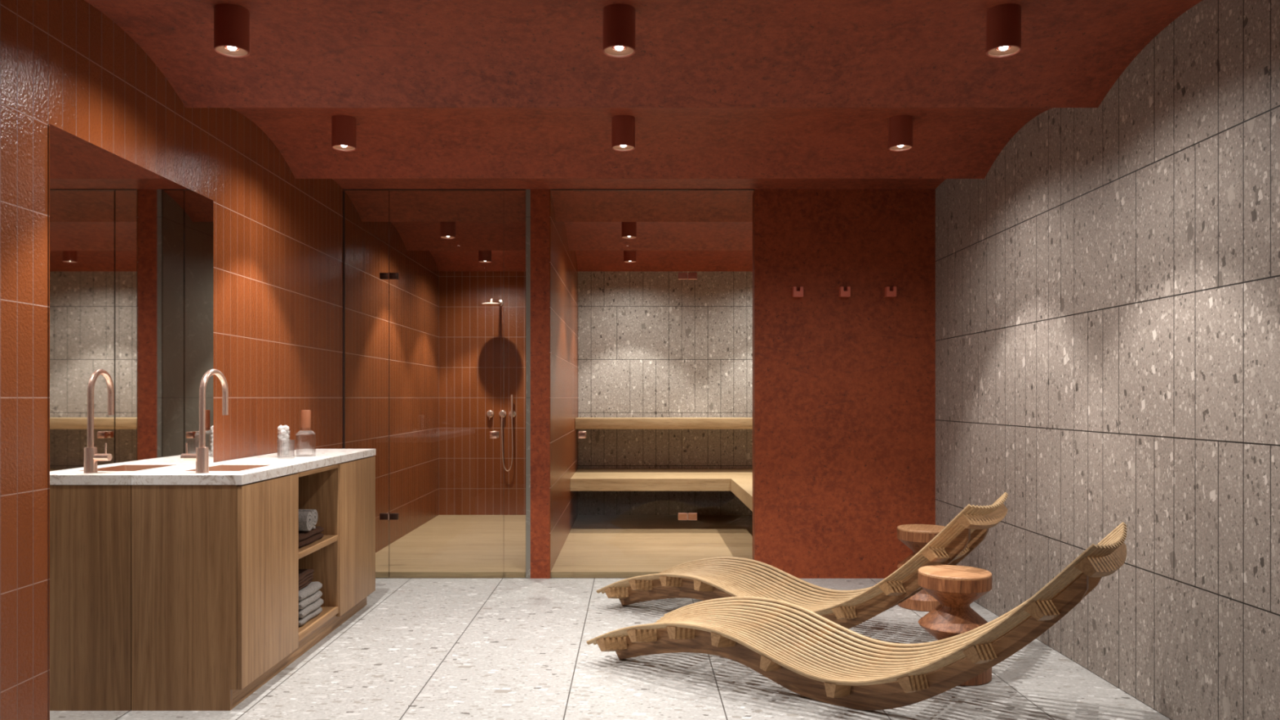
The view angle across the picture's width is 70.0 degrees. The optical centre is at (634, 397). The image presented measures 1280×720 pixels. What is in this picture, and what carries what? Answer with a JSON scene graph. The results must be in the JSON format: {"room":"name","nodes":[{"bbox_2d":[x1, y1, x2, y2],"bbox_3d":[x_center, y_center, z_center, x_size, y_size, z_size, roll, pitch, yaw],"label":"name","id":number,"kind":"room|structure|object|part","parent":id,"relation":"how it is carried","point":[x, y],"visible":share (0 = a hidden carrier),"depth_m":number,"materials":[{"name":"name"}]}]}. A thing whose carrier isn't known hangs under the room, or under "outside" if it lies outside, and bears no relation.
{"room":"spa relaxation room","nodes":[
{"label":"spa relaxation room","id":0,"kind":"room"},
{"bbox_2d":[0,0,439,719],"bbox_3d":[-1.985,-0.160,4.225,0.100,2.720,9.850,0,0,0],"label":"wall","id":1,"kind":"structure","parent":0,"point":[66,65],"depth_m":4.30,"materials":[{"name":"orange tile"}]},
{"bbox_2d":[48,124,213,719],"bbox_3d":[-1.933,0.146,3.603,0.005,2.100,1.173,0,0,0],"label":"wall mirror","id":2,"kind":"object","parent":1,"relation":"attached to","point":[131,246],"visible":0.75,"depth_m":3.35,"materials":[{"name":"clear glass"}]},
{"bbox_2d":[342,191,344,448],"bbox_3d":[-1.931,-0.087,6.075,0.008,2.570,0.018,0,0,0],"label":"trim","id":3,"kind":"structure","parent":1,"relation":"attached to","point":[343,191],"depth_m":6.07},
{"bbox_2d":[342,189,525,190],"bbox_3d":[-1.327,-1.390,6.075,1.215,0.020,0.018,0,0,0],"label":"trim","id":4,"kind":"structure","parent":1,"relation":"attached to","point":[343,189],"depth_m":6.07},
{"bbox_2d":[379,272,499,519],"bbox_3d":[-1.280,-0.091,6.075,0.820,2.567,0.110,0,0,0],"label":"door","id":5,"kind":"structure","parent":4,"relation":"attached to","point":[493,434],"depth_m":6.06,"materials":[{"name":"brown metal"}]},
{"bbox_3d":[-1.662,-0.808,6.075,0.056,0.042,0.026,0,0,0],"label":"hinge plate","id":6,"kind":"part","parent":5,"relation":"part of","materials":[{"name":"brown metal"}]},
{"bbox_3d":[-1.662,0.789,6.075,0.056,0.042,0.026,0,0,0],"label":"hinge plate","id":7,"kind":"part","parent":5,"relation":"part of","materials":[{"name":"brown metal"}]},
{"bbox_3d":[-0.930,0.246,6.075,0.048,0.044,0.110,0,0,0],"label":"handle","id":8,"kind":"part","parent":5,"relation":"part of","materials":[{"name":"orange metal"}]},
{"bbox_2d":[301,409,311,431],"bbox_3d":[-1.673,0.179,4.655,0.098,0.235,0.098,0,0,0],"label":"cap","id":9,"kind":"object","parent":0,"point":[305,414],"visible":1,"depth_m":4.64,"materials":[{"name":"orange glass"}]},
{"bbox_2d":[375,515,525,577],"bbox_3d":[-1.327,1.180,7.569,1.215,0.040,2.962,0,0,0],"label":"floor","id":10,"kind":"structure","parent":0,"point":[445,546],"depth_m":6.97,"materials":[{"name":"brown wood"}]},
{"bbox_2d":[530,189,549,577],"bbox_3d":[-0.627,-0.160,7.560,0.125,2.720,2.980,0,0,0],"label":"wall partition","id":11,"kind":"structure","parent":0,"point":[540,198],"depth_m":6.07,"materials":[{"name":"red paint"}]},
{"bbox_2d":[525,189,530,577],"bbox_3d":[-0.705,-0.160,7.560,0.030,2.720,2.980,0,0,0],"label":"trim","id":12,"kind":"structure","parent":11,"relation":"attached to","point":[527,191],"depth_m":6.07,"materials":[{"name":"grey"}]},
{"bbox_2d":[549,189,577,577],"bbox_3d":[-0.561,-0.160,7.561,0.008,2.720,2.978,0,0,0],"label":"wall","id":13,"kind":"structure","parent":11,"relation":"attached to","point":[561,259],"depth_m":6.96,"materials":[{"name":"orange tile"}]},
{"bbox_2d":[439,271,752,515],"bbox_3d":[0.033,-0.160,9.100,3.935,2.720,0.100,0,0,0],"label":"wall","id":14,"kind":"structure","parent":0,"point":[651,344],"depth_m":9.05,"materials":[{"name":"stone"}]},
{"bbox_2d":[481,297,503,306],"bbox_3d":[-1.356,-0.924,8.819,0.178,0.088,0.463,0,0,0],"label":"shower","id":15,"kind":"object","parent":14,"relation":"attached to","point":[500,303],"visible":1,"depth_m":8.67,"materials":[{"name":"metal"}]},
{"bbox_3d":[-1.341,-0.932,8.858,0.022,0.032,0.384,0,0,5],"label":"arm","id":16,"kind":"part","parent":15,"relation":"part of","materials":[{"name":"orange metal"}]},
{"bbox_2d":[486,410,506,419],"bbox_3d":[-1.366,0.170,9.025,0.196,0.091,0.050,0,0,0],"label":"shower mixer","id":17,"kind":"object","parent":14,"relation":"attached to","point":[490,413],"visible":0.95,"depth_m":9.00,"materials":[{"name":"orange metal"}]},
{"bbox_3d":[-1.428,0.160,9.025,0.072,0.072,0.050,0,0,0],"label":"control knob","id":18,"kind":"part","parent":17,"relation":"part of","materials":[{"name":"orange metal"}]},
{"bbox_3d":[-1.304,0.160,9.025,0.072,0.072,0.050,0,0,0],"label":"control knob","id":19,"kind":"part","parent":17,"relation":"part of","materials":[{"name":"orange metal"}]},
{"bbox_2d":[501,394,515,471],"bbox_3d":[-1.241,0.348,9.017,0.138,0.756,0.067,0,0,0],"label":"shower","id":20,"kind":"object","parent":14,"relation":"attached to","point":[512,413],"visible":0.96,"depth_m":8.99,"materials":[{"name":"orange metal"}]},
{"bbox_2d":[570,468,752,511],"bbox_3d":[0.722,0.757,7.675,2.555,0.106,2.749,0,0,0],"label":"bench","id":21,"kind":"object","parent":14,"relation":"attached to","point":[739,481],"visible":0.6,"depth_m":7.94,"materials":[{"name":"brown wood"}]},
{"bbox_2d":[575,417,752,429],"bbox_3d":[0.722,0.245,8.815,2.555,0.100,0.469,0,0,0],"label":"bench","id":22,"kind":"object","parent":14,"relation":"attached to","point":[581,423],"visible":0.56,"depth_m":8.58,"materials":[{"name":"brown wood"}]},
{"bbox_2d":[115,577,1170,719],"bbox_3d":[0.033,1.250,4.225,4.135,0.100,9.850,0,0,0],"label":"floor","id":23,"kind":"structure","parent":0,"point":[418,648],"depth_m":4.00,"materials":[{"name":"stone"}]},
{"bbox_2d":[131,456,375,710],"bbox_3d":[-1.718,0.768,4.410,0.423,0.864,1.811,0,0,0],"label":"vanity cabinet","id":24,"kind":"object","parent":23,"relation":"on","point":[215,568],"visible":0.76,"depth_m":3.50,"materials":[{"name":"brown wood"}]},
{"bbox_3d":[-1.727,0.768,3.515,0.404,0.864,0.020,0,0,0],"label":"panel","id":25,"kind":"part","parent":24,"relation":"part of","materials":[{"name":"brown wood"}]},
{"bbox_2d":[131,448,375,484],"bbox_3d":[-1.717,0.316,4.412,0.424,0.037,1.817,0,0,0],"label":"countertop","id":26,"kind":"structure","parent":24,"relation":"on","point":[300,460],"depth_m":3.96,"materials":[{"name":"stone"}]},
{"bbox_2d":[180,368,228,473],"bbox_3d":[-1.735,0.090,3.693,0.107,0.414,0.204,0,0,0],"label":"faucet","id":27,"kind":"object","parent":26,"relation":"on","point":[201,456],"visible":1,"depth_m":3.61,"materials":[{"name":"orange metal"}]},
{"bbox_3d":[-1.701,0.043,3.699,0.024,0.319,0.192,0,0,5],"label":"spout","id":28,"kind":"part","parent":27,"relation":"part of","materials":[{"name":"orange metal"}]},
{"bbox_2d":[186,465,270,485],"bbox_3d":[-1.718,0.371,3.875,0.234,0.144,0.349,0,0,0],"label":"sink basin","id":29,"kind":"object","parent":26,"relation":"in","point":[218,468],"visible":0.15,"depth_m":4.05,"materials":[{"name":"orange metal"}]},
{"bbox_3d":[-1.762,0.229,4.592,0.062,0.135,0.061,0,0,0],"label":"glass jar","id":30,"kind":"object","parent":26,"relation":"on","visible":0},
{"bbox_2d":[277,433,283,439],"bbox_3d":[-1.773,0.194,4.581,0.028,0.029,0.029,0,0,-37],"label":"ball","id":31,"kind":"object","parent":30,"relation":"in","point":[280,436],"visible":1,"depth_m":4.57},
{"bbox_2d":[277,425,283,431],"bbox_3d":[-1.774,0.152,4.582,0.028,0.029,0.029,0,0,-24],"label":"ball","id":32,"kind":"object","parent":30,"relation":"in","point":[280,428],"visible":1,"depth_m":4.58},
{"bbox_2d":[277,441,284,447],"bbox_3d":[-1.771,0.235,4.580,0.028,0.029,0.029,0,0,32],"label":"ball","id":33,"kind":"object","parent":30,"relation":"in","point":[280,444],"visible":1,"depth_m":4.57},
{"bbox_2d":[278,449,284,455],"bbox_3d":[-1.770,0.276,4.579,0.026,0.028,0.029,0,0,21],"label":"ball","id":34,"kind":"object","parent":30,"relation":"in","point":[281,452],"visible":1,"depth_m":4.57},
{"bbox_2d":[280,429,286,435],"bbox_3d":[-1.758,0.172,4.577,0.026,0.027,0.026,0,0,-5],"label":"ball","id":35,"kind":"object","parent":30,"relation":"in","point":[282,431],"visible":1,"depth_m":4.57,"materials":[{"name":"white"}]},
{"bbox_2d":[280,445,286,451],"bbox_3d":[-1.754,0.255,4.578,0.027,0.028,0.027,0,0,-41],"label":"ball","id":36,"kind":"object","parent":30,"relation":"in","point":[283,448],"visible":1,"depth_m":4.57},
{"bbox_2d":[280,437,286,443],"bbox_3d":[-1.757,0.213,4.577,0.026,0.027,0.026,0,0,-24],"label":"ball","id":37,"kind":"object","parent":30,"relation":"in","point":[283,440],"visible":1,"depth_m":4.57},
{"bbox_2d":[283,425,288,430],"bbox_3d":[-1.747,0.151,4.587,0.027,0.026,0.026,0,0,10],"label":"ball","id":38,"kind":"object","parent":30,"relation":"in","point":[286,427],"visible":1,"depth_m":4.58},
{"bbox_2d":[283,433,288,439],"bbox_3d":[-1.747,0.192,4.589,0.027,0.028,0.027,0,0,-14],"label":"ball","id":39,"kind":"object","parent":30,"relation":"in","point":[286,436],"visible":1,"depth_m":4.58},
{"bbox_2d":[284,449,289,455],"bbox_3d":[-1.748,0.275,4.592,0.028,0.030,0.027,0,0,-39],"label":"ball","id":40,"kind":"object","parent":30,"relation":"in","point":[286,452],"visible":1,"depth_m":4.58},
{"bbox_2d":[284,441,289,447],"bbox_3d":[-1.747,0.234,4.591,0.027,0.030,0.028,0,0,-35],"label":"ball","id":41,"kind":"object","parent":30,"relation":"in","point":[286,444],"visible":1,"depth_m":4.58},
{"bbox_3d":[-1.515,0.730,3.802,0.018,0.780,0.594,0,0,0],"label":"door","id":42,"kind":"part","parent":24,"relation":"part of","materials":[{"name":"brown wood"}]},
{"bbox_2d":[298,597,323,626],"bbox_3d":[-1.651,1.025,4.380,0.247,0.080,0.300,0,0,0],"label":"folded towel","id":43,"kind":"object","parent":24,"relation":"on","point":[313,609],"visible":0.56,"depth_m":4.35,"materials":[{"name":"white fabric"}]},
{"bbox_2d":[298,581,322,609],"bbox_3d":[-1.653,0.944,4.375,0.244,0.084,0.290,0,0,0],"label":"folded towel","id":44,"kind":"object","parent":43,"relation":"on","point":[308,594],"visible":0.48,"depth_m":4.34,"materials":[{"name":"white fabric"}]},
{"bbox_2d":[298,568,314,590],"bbox_3d":[-1.673,0.871,4.350,0.224,0.067,0.270,0,0,-3],"label":"folded towel","id":45,"kind":"object","parent":44,"relation":"on","point":[305,577],"visible":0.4,"depth_m":4.37,"materials":[{"name":"brown fabric"}]},
{"bbox_2d":[298,525,324,547],"bbox_3d":[-1.660,0.668,4.390,0.240,0.063,0.340,0,0,0],"label":"folded towel","id":46,"kind":"object","parent":24,"relation":"on","point":[305,537],"visible":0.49,"depth_m":4.36,"materials":[{"name":"brown fabric"}]},
{"bbox_2d":[298,510,313,530],"bbox_3d":[-1.650,0.583,4.329,0.230,0.093,0.098,0,0,0],"label":"rolled towel","id":47,"kind":"object","parent":46,"relation":"on","point":[305,517],"visible":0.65,"depth_m":4.30,"materials":[{"name":"grey fabric"}]},
{"bbox_2d":[298,509,317,528],"bbox_3d":[-1.665,0.589,4.433,0.230,0.095,0.086,0,0,0],"label":"rolled towel","id":48,"kind":"object","parent":46,"relation":"on","point":[315,513],"visible":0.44,"depth_m":4.43,"materials":[{"name":"grey fabric"}]},
{"bbox_3d":[-1.712,0.348,4.380,0.403,0.020,0.558,0,0,0],"label":"rail","id":49,"kind":"part","parent":24,"relation":"part of","materials":[{"name":"brown wood"}]},
{"bbox_3d":[-1.727,1.110,4.410,0.404,0.020,1.771,0,0,0],"label":"panel","id":50,"kind":"part","parent":24,"relation":"part of","materials":[{"name":"brown wood"}]},
{"bbox_2d":[298,606,337,641],"bbox_3d":[-1.712,1.082,4.380,0.403,0.034,0.558,0,0,0],"label":"shelf","id":51,"kind":"object","parent":24,"relation":"attached to","point":[328,613],"depth_m":4.39,"materials":[{"name":"brown wood"}]},
{"bbox_2d":[298,534,337,559],"bbox_3d":[-1.712,0.714,4.380,0.401,0.028,0.558,0,0,0],"label":"shelf","id":52,"kind":"object","parent":24,"relation":"attached to","point":[327,540],"depth_m":4.40,"materials":[{"name":"brown wood"}]},
{"bbox_3d":[-1.515,0.730,4.996,0.018,0.780,0.640,0,0,0],"label":"door","id":53,"kind":"part","parent":24,"relation":"part of","materials":[{"name":"brown wood"}]},
{"bbox_2d":[344,190,389,577],"bbox_3d":[-1.778,-0.091,6.075,0.293,2.575,0.010,0,0,0],"label":"glass screen","id":54,"kind":"object","parent":23,"relation":"on","point":[344,190],"visible":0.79,"depth_m":6.08,"materials":[{"name":"clear glass"}]},
{"bbox_2d":[503,190,525,577],"bbox_3d":[-0.794,-0.091,6.075,0.144,2.575,0.010,0,0,0],"label":"glass screen","id":55,"kind":"object","parent":23,"relation":"on","point":[504,190],"visible":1,"depth_m":6.08,"materials":[{"name":"clear glass"}]},
{"bbox_2d":[596,492,1008,631],"bbox_3d":[0.823,0.832,4.831,2.101,0.736,0.640,0,0,36],"label":"sun lounger","id":56,"kind":"object","parent":23,"relation":"on","point":[718,577],"visible":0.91,"depth_m":4.83,"materials":[{"name":"brown wood"}]},
{"bbox_2d":[586,521,1127,710],"bbox_3d":[0.823,0.832,3.751,2.101,0.736,0.640,0,0,36],"label":"sun lounger","id":57,"kind":"object","parent":23,"relation":"on","point":[767,636],"visible":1,"depth_m":3.68,"materials":[{"name":"brown wood"}]},
{"bbox_2d":[897,524,945,611],"bbox_3d":[1.672,0.974,5.270,0.302,0.452,0.302,0,0,25],"label":"stool","id":58,"kind":"object","parent":23,"relation":"on","point":[915,536],"visible":0.39,"depth_m":5.16,"materials":[{"name":"brown wood"}]},
{"bbox_2d":[918,564,991,685],"bbox_3d":[1.385,0.974,3.950,0.302,0.452,0.302,0,0,-25],"label":"side table","id":59,"kind":"object","parent":23,"relation":"on","point":[955,587],"visible":0.66,"depth_m":3.86,"materials":[{"name":"brown wood"}]},
{"bbox_2d":[84,0,1203,271],"bbox_3d":[0.033,-1.435,4.225,4.135,0.370,9.850,0,0,0],"label":"ceiling","id":60,"kind":"structure","parent":0,"point":[440,94],"depth_m":3.88,"materials":[{"name":"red paint"}]},
{"bbox_2d":[213,4,249,57],"bbox_3d":[-1.455,-1.326,3.304,0.118,0.152,0.118,0,0,0],"label":"ceiling spotlight","id":61,"kind":"object","parent":60,"relation":"attached to","point":[231,22],"visible":1,"depth_m":3.26,"materials":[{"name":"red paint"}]},
{"bbox_2d":[331,115,356,151],"bbox_3d":[-1.455,-1.326,4.581,0.118,0.152,0.118,0,0,0],"label":"ceiling spotlight","id":62,"kind":"object","parent":60,"relation":"attached to","point":[344,127],"visible":1,"depth_m":4.53,"materials":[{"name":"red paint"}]},
{"bbox_2d":[440,222,455,239],"bbox_3d":[-1.455,-1.326,7.135,0.118,0.152,0.118,0,0,0],"label":"ceiling spotlight","id":63,"kind":"object","parent":60,"relation":"attached to","point":[447,229],"visible":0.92,"depth_m":7.09,"materials":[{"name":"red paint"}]},
{"bbox_2d":[478,250,491,262],"bbox_3d":[-1.374,-1.326,8.412,0.118,0.152,0.118,0,0,0],"label":"ceiling spotlight","id":64,"kind":"object","parent":60,"relation":"attached to","point":[484,256],"visible":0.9,"depth_m":8.36,"materials":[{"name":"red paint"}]},
{"bbox_2d":[602,4,635,57],"bbox_3d":[-0.055,-1.326,3.304,0.118,0.152,0.118,0,0,0],"label":"ceiling spotlight","id":65,"kind":"object","parent":60,"relation":"attached to","point":[618,20],"visible":1,"depth_m":3.26,"materials":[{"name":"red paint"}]},
{"bbox_2d":[611,115,635,151],"bbox_3d":[-0.055,-1.326,4.581,0.118,0.152,0.118,0,0,0],"label":"ceiling spotlight","id":66,"kind":"object","parent":60,"relation":"attached to","point":[623,126],"visible":1,"depth_m":4.53,"materials":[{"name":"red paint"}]},
{"bbox_2d":[621,222,636,239],"bbox_3d":[-0.040,-1.326,7.135,0.118,0.152,0.118,0,0,0],"label":"ceiling spotlight","id":67,"kind":"object","parent":60,"relation":"attached to","point":[628,229],"visible":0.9,"depth_m":7.09,"materials":[{"name":"orange paint"}]},
{"bbox_2d":[623,250,636,262],"bbox_3d":[-0.040,-1.326,8.412,0.118,0.152,0.118,0,0,0],"label":"ceiling spotlight","id":68,"kind":"object","parent":60,"relation":"attached to","point":[629,256],"visible":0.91,"depth_m":8.37,"materials":[{"name":"orange paint"}]},
{"bbox_2d":[888,115,912,151],"bbox_3d":[1.335,-1.326,4.581,0.118,0.152,0.118,0,0,0],"label":"ceiling spotlight","id":69,"kind":"object","parent":60,"relation":"attached to","point":[900,126],"visible":1,"depth_m":4.53,"materials":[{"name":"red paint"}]},
{"bbox_2d":[986,4,1021,57],"bbox_3d":[1.335,-1.326,3.304,0.118,0.152,0.118,0,0,0],"label":"ceiling spotlight","id":70,"kind":"object","parent":60,"relation":"attached to","point":[1003,22],"visible":1,"depth_m":3.26,"materials":[{"name":"orange paint"}]},
{"bbox_2d":[551,515,752,577],"bbox_3d":[0.722,1.180,7.569,2.557,0.040,2.962,0,0,0],"label":"floor","id":71,"kind":"structure","parent":0,"point":[606,546],"depth_m":7.28,"materials":[{"name":"brown wood"}]},
{"bbox_2d":[752,189,935,577],"bbox_3d":[1.399,-0.160,6.120,1.202,2.720,0.100,0,0,0],"label":"wall","id":72,"kind":"structure","parent":0,"point":[844,388],"depth_m":6.07,"materials":[{"name":"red paint"}]},
{"bbox_2d":[550,189,754,190],"bbox_3d":[0.120,-1.390,6.075,1.355,0.020,0.018,0,0,0],"label":"trim","id":73,"kind":"structure","parent":72,"relation":"attached to","point":[550,189],"depth_m":6.07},
{"bbox_2d":[573,191,697,577],"bbox_3d":[0.006,-0.091,6.075,0.820,2.567,0.110,0,0,0],"label":"door","id":74,"kind":"structure","parent":73,"relation":"attached to","point":[682,276],"depth_m":6.07,"materials":[{"name":"orange metal"}]},
{"bbox_3d":[-0.026,-0.091,6.075,0.756,2.567,0.010,0,0,0],"label":"door pane","id":75,"kind":"part","parent":74,"relation":"part of","materials":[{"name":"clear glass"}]},
{"bbox_3d":[-0.345,0.246,6.075,0.048,0.044,0.110,0,0,0],"label":"handle","id":76,"kind":"part","parent":74,"relation":"part of","materials":[{"name":"orange metal"}]},
{"bbox_3d":[0.386,0.789,6.075,0.060,0.046,0.030,0,0,0],"label":"hinge plate","id":77,"kind":"part","parent":74,"relation":"part of","materials":[{"name":"orange metal"}]},
{"bbox_3d":[0.386,-0.808,6.075,0.060,0.046,0.030,0,0,0],"label":"hinge plate","id":78,"kind":"part","parent":74,"relation":"part of","materials":[{"name":"orange metal"}]},
{"bbox_2d":[792,286,803,297],"bbox_3d":[1.082,-0.700,6.048,0.064,0.064,0.045,0,0,0],"label":"coat hook","id":79,"kind":"object","parent":72,"relation":"attached to","point":[795,294],"visible":1,"depth_m":6.03,"materials":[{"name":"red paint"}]},
{"bbox_2d":[839,286,850,297],"bbox_3d":[1.393,-0.700,6.048,0.064,0.064,0.045,0,0,0],"label":"coat hook","id":80,"kind":"object","parent":72,"relation":"attached to","point":[842,293],"visible":1,"depth_m":6.03,"materials":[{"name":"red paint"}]},
{"bbox_2d":[884,286,896,297],"bbox_3d":[1.696,-0.700,6.048,0.064,0.064,0.045,0,0,0],"label":"coat hook","id":81,"kind":"object","parent":72,"relation":"attached to","point":[887,293],"visible":1,"depth_m":6.03,"materials":[{"name":"pink paint"}]},
{"bbox_2d":[935,0,1279,719],"bbox_3d":[2.050,-0.160,4.225,0.100,2.720,9.850,0,0,0],"label":"wall","id":82,"kind":"structure","parent":0,"point":[1108,292],"depth_m":3.60,"materials":[{"name":"stone"}]}
]}

